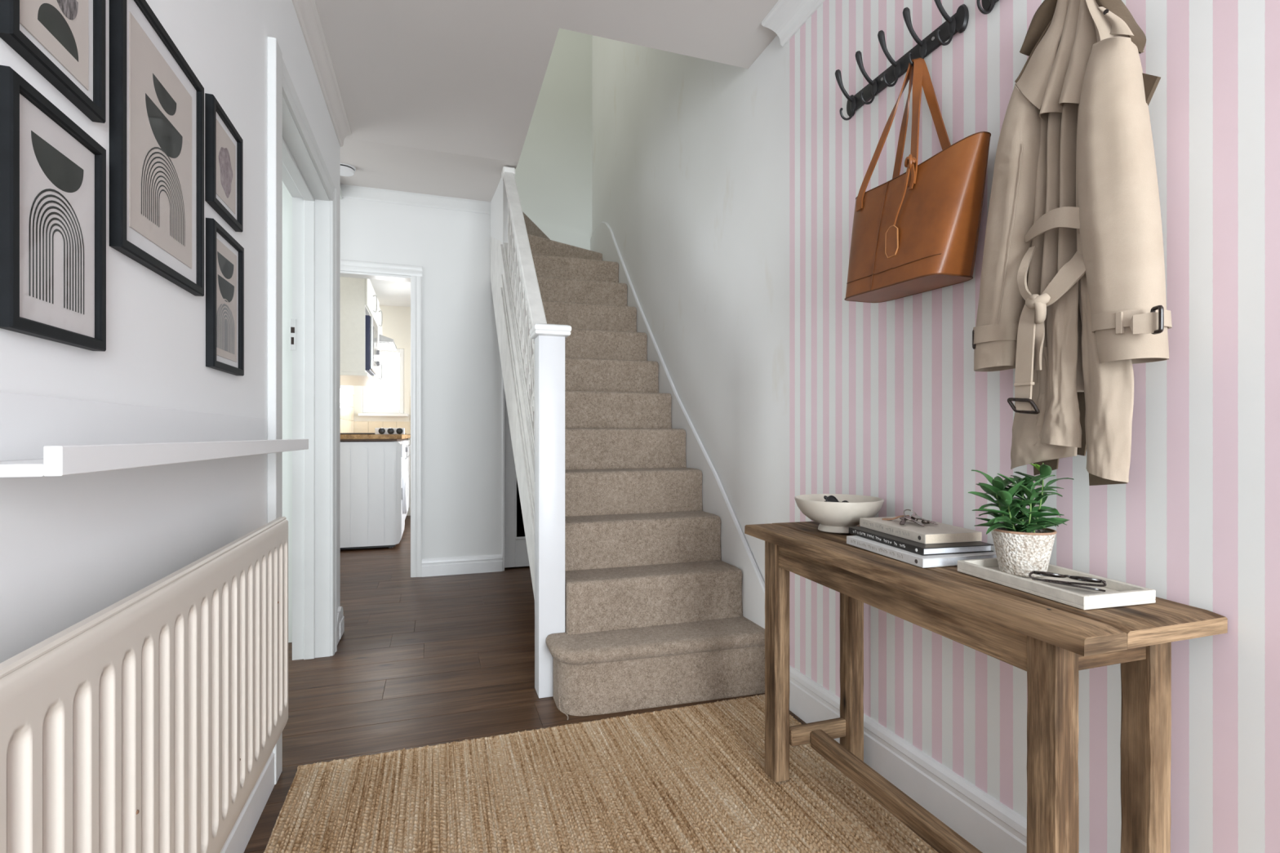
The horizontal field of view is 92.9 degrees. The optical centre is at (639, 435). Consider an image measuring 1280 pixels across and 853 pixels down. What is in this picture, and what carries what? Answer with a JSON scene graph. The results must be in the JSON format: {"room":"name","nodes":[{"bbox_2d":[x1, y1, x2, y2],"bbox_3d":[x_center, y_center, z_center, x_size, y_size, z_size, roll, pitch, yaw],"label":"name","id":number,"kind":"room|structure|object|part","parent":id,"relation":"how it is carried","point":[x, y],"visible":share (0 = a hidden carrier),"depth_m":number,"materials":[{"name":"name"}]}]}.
{"room":"home entrance hallway","nodes":[
{"label":"home entrance hallway","id":0,"kind":"room"},
{"bbox_2d":[0,0,340,663],"bbox_3d":[-0.547,-0.250,0.069,0.138,2.380,5.880,0,0,-19],"label":"wall","id":1,"kind":"structure","parent":0,"point":[74,547],"depth_m":0.98,"materials":[{"name":"paint"}]},
{"bbox_2d":[0,65,106,351],"bbox_3d":[-0.682,-0.245,0.713,0.015,0.268,0.190,0,0,-19],"label":"framed print","id":2,"kind":"object","parent":1,"relation":"attached to","point":[53,172],"visible":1,"depth_m":0.70,"materials":[{"name":"black wood"}]},
{"bbox_2d":[0,0,106,123],"bbox_3d":[-0.682,-0.546,0.712,0.015,0.268,0.189,0,0,-19],"label":"framed print","id":3,"kind":"object","parent":1,"relation":"attached to","point":[64,41],"visible":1,"depth_m":0.73,"materials":[{"name":"black wood"}]},
{"bbox_2d":[0,516,288,852],"bbox_3d":[-0.625,0.566,0.674,0.098,0.748,1.588,0,0,-19],"label":"radiator","id":4,"kind":"object","parent":1,"relation":"attached to","point":[149,722],"visible":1,"depth_m":0.76,"materials":[{"name":"beige metal"}]},
{"bbox_2d":[0,391,308,477],"bbox_3d":[-0.765,-0.003,1.093,0.100,0.082,1.155,0,0,-19],"label":"ledge","id":5,"kind":"object","parent":1,"relation":"attached to","point":[41,436],"visible":1,"depth_m":0.75,"materials":[{"name":"white paint"}]},
{"bbox_3d":[-0.772,0.032,1.091,0.086,0.012,1.155,0,0,-19],"label":"board","id":6,"kind":"part","parent":5,"relation":"part of","materials":[{"name":"white paint"}]},
{"bbox_2d":[109,0,204,296],"bbox_3d":[-0.777,-0.458,0.993,0.015,0.393,0.318,0,0,-19],"label":"framed print","id":7,"kind":"object","parent":1,"relation":"attached to","point":[157,100],"visible":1,"depth_m":0.96,"materials":[{"name":"black wood"}]},
{"bbox_2d":[204,93,243,231],"bbox_3d":[-0.874,-0.564,1.283,0.015,0.210,0.191,0,0,-19],"label":"framed print","id":8,"kind":"object","parent":1,"relation":"attached to","point":[224,145],"visible":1,"depth_m":1.27,"materials":[{"name":"black wood"}]},
{"bbox_2d":[205,217,244,375],"bbox_3d":[-0.876,-0.281,1.288,0.015,0.292,0.197,0,0,-19],"label":"framed print","id":9,"kind":"object","parent":1,"relation":"attached to","point":[224,256],"visible":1,"depth_m":1.27,"materials":[{"name":"black wood"}]},
{"bbox_2d":[220,751,275,852],"bbox_3d":[-0.279,0.875,-0.483,0.018,0.130,4.462,0,0,-19],"label":"baseboard","id":10,"kind":"structure","parent":1,"relation":"attached to","point":[237,840],"depth_m":1.43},
{"bbox_2d":[266,35,337,784],"bbox_3d":[-1.230,-0.065,2.121,0.168,2.009,1.083,0,0,-19],"label":"door frame","id":11,"kind":"structure","parent":1,"relation":"in","point":[295,158],"depth_m":2.55,"materials":[{"name":"paint"}]},
{"bbox_3d":[-0.999,-0.065,1.664,0.022,2.009,0.070,0,0,-19],"label":"architrave","id":12,"kind":"part","parent":11,"relation":"part of","materials":[{"name":"paint"}]},
{"bbox_3d":[-1.448,-0.420,2.540,0.022,0.130,0.003,0,0,-19],"label":"strike plate","id":13,"kind":"part","parent":11,"relation":"part of","materials":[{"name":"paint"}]},
{"bbox_3d":[-1.161,-1.034,2.144,0.021,0.070,0.942,0,0,-19],"label":"architrave","id":14,"kind":"part","parent":11,"relation":"part of","materials":[{"name":"paint"}]},
{"bbox_3d":[-1.322,-0.065,2.624,0.021,2.009,0.070,0,0,-19],"label":"architrave","id":15,"kind":"part","parent":11,"relation":"part of","materials":[{"name":"paint"}]},
{"bbox_2d":[292,0,351,146],"bbox_3d":[-0.473,-1.403,0.147,0.050,0.075,5.780,0,0,-19],"label":"trim","id":16,"kind":"structure","parent":1,"relation":"attached to","point":[306,11],"depth_m":2.30,"materials":[{"name":"paint"}]},
{"bbox_2d":[337,606,344,644],"bbox_3d":[-1.380,0.867,2.792,0.017,0.138,0.202,0,0,-19],"label":"baseboard","id":17,"kind":"structure","parent":1,"relation":"attached to","point":[340,618],"depth_m":2.79,"materials":[{"name":"white paint"}]},
{"bbox_2d":[282,181,342,642],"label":"door","id":18,"kind":"structure","parent":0,"point":[286,197],"depth_m":2.76,"materials":[{"name":"paint"}]},
{"bbox_2d":[340,305,410,515],"bbox_3d":[-1.730,-0.310,5.801,2.380,2.500,3.300,0,0,-19],"label":"wall","id":19,"kind":"structure","parent":0,"point":[396,322],"depth_m":7.07,"materials":[{"name":"beige paint"}]},
{"bbox_2d":[340,276,379,386],"bbox_3d":[-2.558,-0.902,5.457,0.386,0.835,1.125,0,0,-19],"label":"upper cabinet","id":20,"kind":"object","parent":19,"relation":"attached to","point":[357,295],"visible":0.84,"depth_m":4.95,"materials":[{"name":"wood"}]},
{"bbox_3d":[-2.332,-1.192,5.253,0.018,0.255,0.580,0,0,-19],"label":"door","id":21,"kind":"part","parent":20,"relation":"part of","materials":[{"name":"white wood"}]},
{"bbox_2d":[364,315,379,375],"bbox_3d":[-2.446,-0.764,5.212,0.366,0.452,0.500,0,0,-19],"label":"microwave","id":22,"kind":"object","parent":20,"relation":"in","point":[371,352],"visible":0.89,"depth_m":5.03,"materials":[{"name":"white metal"}]},
{"bbox_3d":[-2.278,-0.765,5.203,0.022,0.440,0.365,0,0,-19],"label":"door","id":23,"kind":"part","parent":22,"relation":"part of","materials":[{"name":"metal"}]},
{"bbox_3d":[-2.268,-0.765,5.209,0.003,0.290,0.280,0,0,-19],"label":"door glass","id":24,"kind":"part","parent":22,"relation":"part of","materials":[{"name":"grey glass"}]},
{"bbox_3d":[-2.358,-0.765,5.437,0.020,0.440,0.126,0,0,-19],"label":"control panel","id":25,"kind":"part","parent":22,"relation":"part of","materials":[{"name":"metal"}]},
{"bbox_3d":[-2.364,-1.175,5.429,0.037,0.159,0.010,0,0,-19],"label":"handle","id":26,"kind":"part","parent":20,"relation":"part of","materials":[{"name":"metal"}]},
{"bbox_2d":[340,388,410,434],"bbox_3d":[-2.488,-0.234,6.052,0.901,0.448,2.139,0,0,-19],"label":"tile backsplash","id":27,"kind":"structure","parent":19,"relation":"attached to","point":[347,399],"depth_m":6.79,"materials":[{"name":"beige tile"}]},
{"bbox_2d":[372,290,382,382],"bbox_3d":[-2.652,-0.918,5.738,0.386,0.804,0.528,0,0,-19],"label":"upper cabinet","id":28,"kind":"object","parent":19,"relation":"attached to","point":[376,315],"visible":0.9,"depth_m":5.93,"materials":[{"name":"wood"}]},
{"bbox_3d":[-2.511,-0.918,5.786,0.018,0.800,0.520,0,0,-19],"label":"door","id":29,"kind":"part","parent":28,"relation":"part of","materials":[{"name":"white wood"}]},
{"bbox_3d":[-2.543,-1.145,5.960,0.037,0.159,0.010,0,0,-19],"label":"handle","id":30,"kind":"part","parent":28,"relation":"part of","materials":[{"name":"metal"}]},
{"bbox_3d":[-2.543,-0.625,5.960,0.037,0.159,0.010,0,0,-19],"label":"handle","id":31,"kind":"part","parent":28,"relation":"part of","materials":[{"name":"metal"}]},
{"bbox_2d":[357,348,408,417],"bbox_3d":[-2.953,-0.613,7.009,0.530,0.795,0.170,0,0,-19],"label":"window","id":32,"kind":"structure","parent":19,"relation":"in","point":[366,411],"depth_m":7.04,"materials":[{"name":"white paint"}]},
{"bbox_3d":[-2.945,-0.233,6.986,0.530,0.035,0.120,0,0,-19],"label":"sill","id":33,"kind":"part","parent":32,"relation":"part of","materials":[{"name":"white paint"}]},
{"bbox_3d":[-2.973,-0.632,7.061,0.345,0.655,0.004,0,0,-19],"label":"pane","id":34,"kind":"part","parent":32,"relation":"part of","materials":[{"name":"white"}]},
{"bbox_2d":[379,307,396,350],"bbox_3d":[-2.791,-1.121,6.294,0.478,0.398,0.590,0,0,-19],"label":"hood","id":35,"kind":"object","parent":19,"relation":"attached to","point":[385,343],"visible":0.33,"depth_m":6.27,"materials":[{"name":"metal"}]},
{"bbox_2d":[369,279,410,306],"bbox_3d":[-1.715,-1.555,5.806,2.450,0.110,3.300,0,0,-19],"label":"ceiling","id":36,"kind":"structure","parent":0,"point":[392,293],"depth_m":6.40,"materials":[{"name":"white paint"}]},
{"bbox_2d":[340,197,502,559],"bbox_3d":[-1.545,-0.360,4.070,2.665,2.600,0.100,0,0,-19],"label":"wall","id":37,"kind":"structure","parent":0,"point":[462,370],"depth_m":4.11,"materials":[{"name":"white paint"}]},
{"bbox_2d":[340,259,422,577],"bbox_3d":[-1.899,-0.091,3.945,0.919,2.063,0.115,0,0,-19],"label":"door frame","id":38,"kind":"structure","parent":37,"relation":"in","point":[348,268],"depth_m":4.02,"materials":[{"name":"white paint"}]},
{"bbox_3d":[-1.883,-1.088,3.897,0.919,0.070,0.013,0,0,-19],"label":"architrave","id":39,"kind":"part","parent":38,"relation":"part of","materials":[{"name":"white paint"}]},
{"bbox_3d":[-1.480,-0.057,4.032,0.068,1.994,0.013,0,0,-19],"label":"architrave","id":40,"kind":"part","parent":38,"relation":"part of","materials":[{"name":"white paint"}]},
{"bbox_2d":[340,183,490,214],"bbox_3d":[-1.905,-1.562,3.875,1.858,0.080,0.040,0,0,-19],"label":"trim","id":41,"kind":"structure","parent":37,"relation":"attached to","point":[353,192],"depth_m":4.02,"materials":[{"name":"white paint"}]},
{"bbox_2d":[422,554,502,577],"bbox_3d":[-1.201,0.882,4.123,0.523,0.115,0.018,0,0,-19],"label":"baseboard","id":42,"kind":"structure","parent":37,"relation":"attached to","point":[484,563],"depth_m":4.11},
{"bbox_2d":[502,374,529,571],"bbox_3d":[-0.645,-0.050,4.361,0.682,1.980,0.102,0,0,-19],"label":"door","id":43,"kind":"structure","parent":37,"relation":"in","point":[514,549],"depth_m":4.26,"materials":[{"name":"white wood"}]},
{"bbox_3d":[-0.644,-0.107,4.376,0.506,1.665,0.006,0,0,-19],"label":"dark pane","id":44,"kind":"part","parent":43,"relation":"part of","materials":[{"name":"black glass"}]},
{"bbox_2d":[490,178,508,247],"bbox_3d":[-0.870,-1.330,3.801,0.056,0.580,0.840,0,0,-19],"label":"wall","id":45,"kind":"structure","parent":0,"point":[499,203],"depth_m":3.56,"materials":[{"name":"white paint"}]},
{"bbox_2d":[244,515,805,852],"bbox_3d":[-1.079,0.965,2.301,5.322,0.050,10.450,0,0,-19],"label":"floor","id":46,"kind":"structure","parent":0,"point":[417,662],"depth_m":2.42,"materials":[{"name":"brown wood"}]},
{"bbox_2d":[340,440,408,549],"bbox_3d":[-2.345,0.497,5.249,0.641,0.885,0.594,0,0,-19],"label":"cabinet","id":47,"kind":"object","parent":46,"relation":"on","point":[375,482],"visible":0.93,"depth_m":4.99,"materials":[{"name":"white wood"}]},
{"bbox_3d":[-2.075,0.129,5.342,0.016,0.113,0.570,0,0,-19],"label":"control panel","id":48,"kind":"part","parent":47,"relation":"part of","materials":[{"name":"white plastic"}]},
{"bbox_2d":[340,440,410,519],"bbox_3d":[-2.703,0.496,6.281,0.620,0.888,1.530,0,0,-19],"label":"base cabinet","id":49,"kind":"object","parent":46,"relation":"on","point":[406,442],"visible":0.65,"depth_m":6.37,"materials":[{"name":"white wood"}]},
{"bbox_2d":[340,434,410,440],"bbox_3d":[-2.611,0.021,5.977,0.616,0.054,2.195,0,0,-19],"label":"countertop","id":50,"kind":"structure","parent":49,"relation":"on","point":[343,437],"depth_m":4.97,"materials":[{"name":"brown wood"}]},
{"bbox_2d":[340,427,406,434],"bbox_3d":[-2.530,-0.037,5.783,0.572,0.060,0.624,0,0,-19],"label":"gas hob","id":51,"kind":"object","parent":50,"relation":"in","point":[377,430],"visible":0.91,"depth_m":5.54,"materials":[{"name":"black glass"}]},
{"bbox_3d":[-2.540,-0.013,5.803,0.565,0.014,0.580,0,0,-19],"label":"hob plate","id":52,"kind":"part","parent":51,"relation":"part of","materials":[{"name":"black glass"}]},
{"bbox_3d":[-2.347,-0.038,5.528,0.058,0.058,0.024,0,0,-19],"label":"knob","id":53,"kind":"part","parent":51,"relation":"part of","materials":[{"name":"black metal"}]},
{"bbox_3d":[-2.289,-0.036,5.570,0.252,0.060,0.018,0,0,-19],"label":"knob panel","id":54,"kind":"part","parent":51,"relation":"part of","materials":[{"name":"silver metal"}]},
{"bbox_3d":[-2.276,-0.038,5.552,0.058,0.058,0.024,0,0,-19],"label":"knob","id":55,"kind":"part","parent":51,"relation":"part of","materials":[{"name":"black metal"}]},
{"bbox_3d":[-2.204,-0.038,5.576,0.058,0.058,0.024,0,0,-19],"label":"knob","id":56,"kind":"part","parent":51,"relation":"part of","materials":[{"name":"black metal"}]},
{"bbox_3d":[-2.286,0.443,5.885,0.018,0.775,0.503,0,0,-19],"label":"door","id":57,"kind":"part","parent":49,"relation":"part of","materials":[{"name":"white wood"}]},
{"bbox_3d":[-2.448,0.443,6.366,0.018,0.775,0.503,0,0,-19],"label":"door","id":58,"kind":"part","parent":49,"relation":"part of","materials":[{"name":"white wood"}]},
{"bbox_3d":[-2.610,0.443,6.848,0.018,0.775,0.503,0,0,-19],"label":"door","id":59,"kind":"part","parent":49,"relation":"part of","materials":[{"name":"white wood"}]},
{"bbox_2d":[559,696,568,720],"bbox_3d":[-0.253,0.914,2.041,0.015,0.050,0.081,0,0,-30],"label":"thread","id":60,"kind":"object","parent":46,"relation":"on","point":[559,696],"visible":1,"depth_m":2.05,"materials":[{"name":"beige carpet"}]},
{"bbox_2d":[263,693,937,852],"bbox_3d":[-0.022,0.934,1.252,1.495,0.011,1.488,0,0,-19],"label":"jute rug","id":61,"kind":"object","parent":46,"relation":"on","point":[693,779],"visible":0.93,"depth_m":1.57,"materials":[{"name":"beige wicker"}]},
{"bbox_2d":[744,521,1227,852],"bbox_3d":[0.606,0.592,1.349,0.315,0.672,0.973,0,0,-19],"label":"console table","id":62,"kind":"object","parent":61,"relation":"on","point":[1051,641],"visible":0.84,"depth_m":0.99,"materials":[{"name":"brown wood"}]},
{"bbox_3d":[0.374,0.608,1.659,0.046,0.639,0.058,0,0,-19],"label":"leg","id":63,"kind":"part","parent":62,"relation":"part of","materials":[{"name":"brown wood"}]},
{"bbox_2d":[794,493,884,533],"bbox_3d":[0.535,0.213,1.641,0.229,0.088,0.229,0,0,-19],"label":"footed bowl","id":64,"kind":"object","parent":62,"relation":"on","point":[832,517],"visible":0.89,"depth_m":1.57,"materials":[{"name":"beige ceramic"}]},
{"bbox_2d":[823,495,848,502],"bbox_3d":[0.544,0.191,1.664,0.105,0.054,0.026,0,0,-27],"label":"sunglasses","id":65,"kind":"object","parent":64,"relation":"in","point":[831,498],"visible":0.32,"depth_m":1.65,"materials":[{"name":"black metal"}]},
{"bbox_3d":[0.591,0.609,1.698,0.047,0.639,0.051,0,0,-19],"label":"leg","id":66,"kind":"part","parent":62,"relation":"part of","materials":[{"name":"brown wood"}]},
{"bbox_2d":[846,535,996,568],"bbox_3d":[0.628,0.255,1.370,0.199,0.024,0.255,0,0,-16],"label":"book","id":67,"kind":"object","parent":62,"relation":"on","point":[943,560],"visible":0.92,"depth_m":1.27,"materials":[{"name":"white paper"}]},
{"bbox_2d":[848,526,993,555],"bbox_3d":[0.633,0.237,1.397,0.177,0.021,0.262,0,0,-15],"label":"book","id":68,"kind":"object","parent":67,"relation":"on","point":[923,549],"visible":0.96,"depth_m":1.29,"materials":[{"name":"black paper"}]},
{"bbox_2d":[859,516,982,544],"bbox_3d":[0.645,0.219,1.419,0.146,0.026,0.230,0,0,-15],"label":"book","id":69,"kind":"object","parent":68,"relation":"on","point":[941,533],"visible":0.99,"depth_m":1.35,"materials":[{"name":"paper"}]},
{"bbox_2d":[881,509,937,526],"bbox_3d":[0.629,0.192,1.427,0.125,0.030,0.091,0,0,30],"label":"bunch","id":70,"kind":"object","parent":69,"relation":"on","point":[904,518],"visible":1,"depth_m":1.42,"materials":[{"name":"silver metal"}]},
{"bbox_3d":[0.624,0.616,0.921,0.046,0.623,0.052,0,0,-19],"label":"leg","id":71,"kind":"part","parent":62,"relation":"part of","materials":[{"name":"brown wood"}]},
{"bbox_2d":[957,557,1155,609],"bbox_3d":[0.731,0.260,1.093,0.152,0.027,0.258,0,0,-16],"label":"serving tray","id":72,"kind":"object","parent":62,"relation":"on","point":[1117,593],"visible":0.79,"depth_m":1.04,"materials":[{"name":"wood"}]},
{"bbox_2d":[968,462,1074,577],"bbox_3d":[0.717,0.157,1.150,0.172,0.210,0.154,0,0,-37],"label":"potted plant","id":73,"kind":"object","parent":72,"relation":"on","point":[1025,547],"visible":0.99,"depth_m":1.13,"materials":[{"name":"green plant"}]},
{"bbox_3d":[0.696,0.156,1.138,0.033,0.077,0.004,0,0,-31],"label":"stem","id":74,"kind":"part","parent":73,"relation":"part of","materials":[{"name":"green plant"}]},
{"bbox_3d":[0.725,0.220,1.153,0.106,0.083,0.106,0,0,-19],"label":"pot","id":75,"kind":"part","parent":73,"relation":"part of","materials":[{"name":"white ceramic"}]},
{"bbox_3d":[0.721,0.152,1.128,0.005,0.085,0.027,0,0,20],"label":"stem","id":76,"kind":"part","parent":73,"relation":"part of","materials":[{"name":"green plant"}]},
{"bbox_3d":[0.752,0.123,1.149,0.009,0.142,0.020,0,0,-41],"label":"stem","id":77,"kind":"part","parent":73,"relation":"part of","materials":[{"name":"green plant"}]},
{"bbox_2d":[1028,570,1106,591],"bbox_3d":[0.736,0.249,1.047,0.110,0.025,0.039,0,0,43],"label":"sunglasses","id":78,"kind":"object","parent":72,"relation":"on","point":[1040,573],"visible":1,"depth_m":1.04,"materials":[{"name":"black plastic"}]},
{"bbox_3d":[0.821,0.616,0.988,0.047,0.623,0.051,0,0,-19],"label":"leg","id":79,"kind":"part","parent":62,"relation":"part of","materials":[{"name":"brown wood"}]},
{"bbox_2d":[490,166,764,715],"bbox_3d":[-0.340,-0.375,3.363,0.834,2.630,2.732,0,0,-19],"label":"staircase","id":80,"kind":"structure","parent":46,"relation":"on","point":[648,585],"depth_m":2.46,"materials":[{"name":"beige carpet"}]},
{"bbox_3d":[-0.584,-0.216,2.848,0.011,1.234,1.230,0,0,-19],"label":"string moulding","id":81,"kind":"part","parent":80,"relation":"part of","materials":[{"name":"white paint"}]},
{"bbox_3d":[-0.584,-0.452,2.847,0.012,1.251,1.230,0,0,-19],"label":"string moulding","id":82,"kind":"part","parent":80,"relation":"part of","materials":[{"name":"white paint"}]},
{"bbox_3d":[-0.582,-0.281,2.848,0.008,1.251,1.230,0,0,-19],"label":"string moulding","id":83,"kind":"part","parent":80,"relation":"part of","materials":[{"name":"white paint"}]},
{"bbox_3d":[-0.560,-0.612,2.835,0.022,1.514,1.208,0,0,-19],"label":"fret rail","id":84,"kind":"part","parent":80,"relation":"part of","materials":[{"name":"white paint"}]},
{"bbox_3d":[-0.540,-0.882,2.776,0.057,1.119,1.083,0,0,-19],"label":"handrail","id":85,"kind":"part","parent":80,"relation":"part of","materials":[{"name":"white paint"}]},
{"bbox_3d":[-0.331,0.289,2.229,0.096,1.302,0.096,0,0,-19],"label":"newel post","id":86,"kind":"part","parent":80,"relation":"part of","materials":[{"name":"white paint"}]},
{"bbox_2d":[315,0,778,201],"bbox_3d":[-0.414,-1.560,0.705,2.665,0.240,7.000,0,0,-19],"label":"ceiling","id":87,"kind":"structure","parent":0,"point":[439,96],"depth_m":2.32,"materials":[{"name":"paint"}]},
{"bbox_2d":[340,163,355,176],"bbox_3d":[-1.668,-1.492,3.417,0.132,0.041,0.132,0,0,-19],"label":"smoke detector","id":88,"kind":"object","parent":87,"relation":"attached to","point":[345,169],"visible":0.61,"depth_m":3.40,"materials":[{"name":"white plastic"}]},
{"bbox_3d":[-1.668,-1.504,3.417,0.132,0.016,0.132,0,0,-19],"label":"plate","id":89,"kind":"part","parent":88,"relation":"part of","materials":[{"name":"white plastic"}]},
{"bbox_2d":[515,27,591,239],"bbox_3d":[-1.138,-2.685,3.173,2.465,2.750,2.740,0,0,-19],"label":"wall","id":90,"kind":"structure","parent":0,"point":[553,169],"depth_m":4.69,"materials":[{"name":"paint"}]},
{"bbox_2d":[591,0,1279,852],"bbox_3d":[0.827,-1.560,1.354,0.100,5.000,7.440,0,0,-19],"label":"wall","id":91,"kind":"structure","parent":0,"point":[726,194],"depth_m":1.45,"materials":[{"name":"paint"}]},
{"bbox_2d":[761,0,825,46],"bbox_3d":[1.178,-1.406,0.013,0.088,0.068,4.474,0,0,-19],"label":"trim","id":92,"kind":"structure","parent":91,"relation":"attached to","point":[786,17],"depth_m":2.05,"materials":[{"name":"white paint"}]},
{"bbox_2d":[835,0,968,119],"bbox_3d":[0.655,-0.984,1.592,0.072,0.140,0.429,0,0,-19],"label":"hook rail","id":93,"kind":"object","parent":91,"relation":"attached to","point":[957,22],"visible":0.98,"depth_m":1.58,"materials":[{"name":"black metal"}]},
{"bbox_2d":[844,57,991,302],"bbox_3d":[0.646,-0.641,1.463,0.132,0.588,0.408,0,0,-19],"label":"tote bag","id":94,"kind":"object","parent":93,"relation":"hanging from","point":[917,231],"visible":1,"depth_m":1.40,"materials":[{"name":"brown leather"}]},
{"bbox_3d":[0.641,-0.757,1.514,0.096,0.357,0.215,0,0,-19],"label":"handle","id":95,"kind":"part","parent":94,"relation":"part of","materials":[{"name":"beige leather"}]},
{"bbox_3d":[0.691,-0.763,1.503,0.021,0.346,0.215,0,0,-19],"label":"handle","id":96,"kind":"part","parent":94,"relation":"part of","materials":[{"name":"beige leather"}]},
{"bbox_2d":[789,665,1026,852],"bbox_3d":[1.212,0.869,0.022,0.018,0.142,4.470,0,0,-19],"label":"baseboard","id":97,"kind":"structure","parent":91,"relation":"attached to","point":[989,825],"depth_m":1.50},
{"bbox_2d":[976,0,998,13],"bbox_3d":[0.805,-0.984,1.147,0.072,0.140,0.429,0,0,-19],"label":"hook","id":98,"kind":"object","parent":91,"relation":"attached to","point":[988,6],"visible":1,"depth_m":1.32,"materials":[{"name":"black metal"}]},
{"bbox_2d":[972,0,1172,485],"bbox_3d":[0.774,-0.380,1.118,0.124,0.942,0.382,0,0,-20],"label":"coat","id":99,"kind":"object","parent":98,"relation":"hanging from","point":[1072,296],"visible":1,"depth_m":1.08,"materials":[{"name":"beige fabric"}]},
{"bbox_3d":[0.763,-0.070,1.152,0.020,0.192,0.056,0,0,-19],"label":"skirt panel","id":100,"kind":"part","parent":99,"relation":"part of","materials":[{"name":"beige fabric"}]},
{"bbox_3d":[0.763,-0.052,1.167,0.032,0.244,0.132,0,0,-19],"label":"skirt panel","id":101,"kind":"part","parent":99,"relation":"part of","materials":[{"name":"beige fabric"}]},
{"bbox_3d":[0.759,-0.131,1.109,0.028,0.306,0.074,0,0,-19],"label":"skirt panel","id":102,"kind":"part","parent":99,"relation":"part of","materials":[{"name":"beige fabric"}]},
{"bbox_3d":[0.786,-0.141,1.043,0.032,0.438,0.099,0,0,-12],"label":"skirt panel","id":103,"kind":"part","parent":99,"relation":"part of","materials":[{"name":"beige fabric"}]}
]}

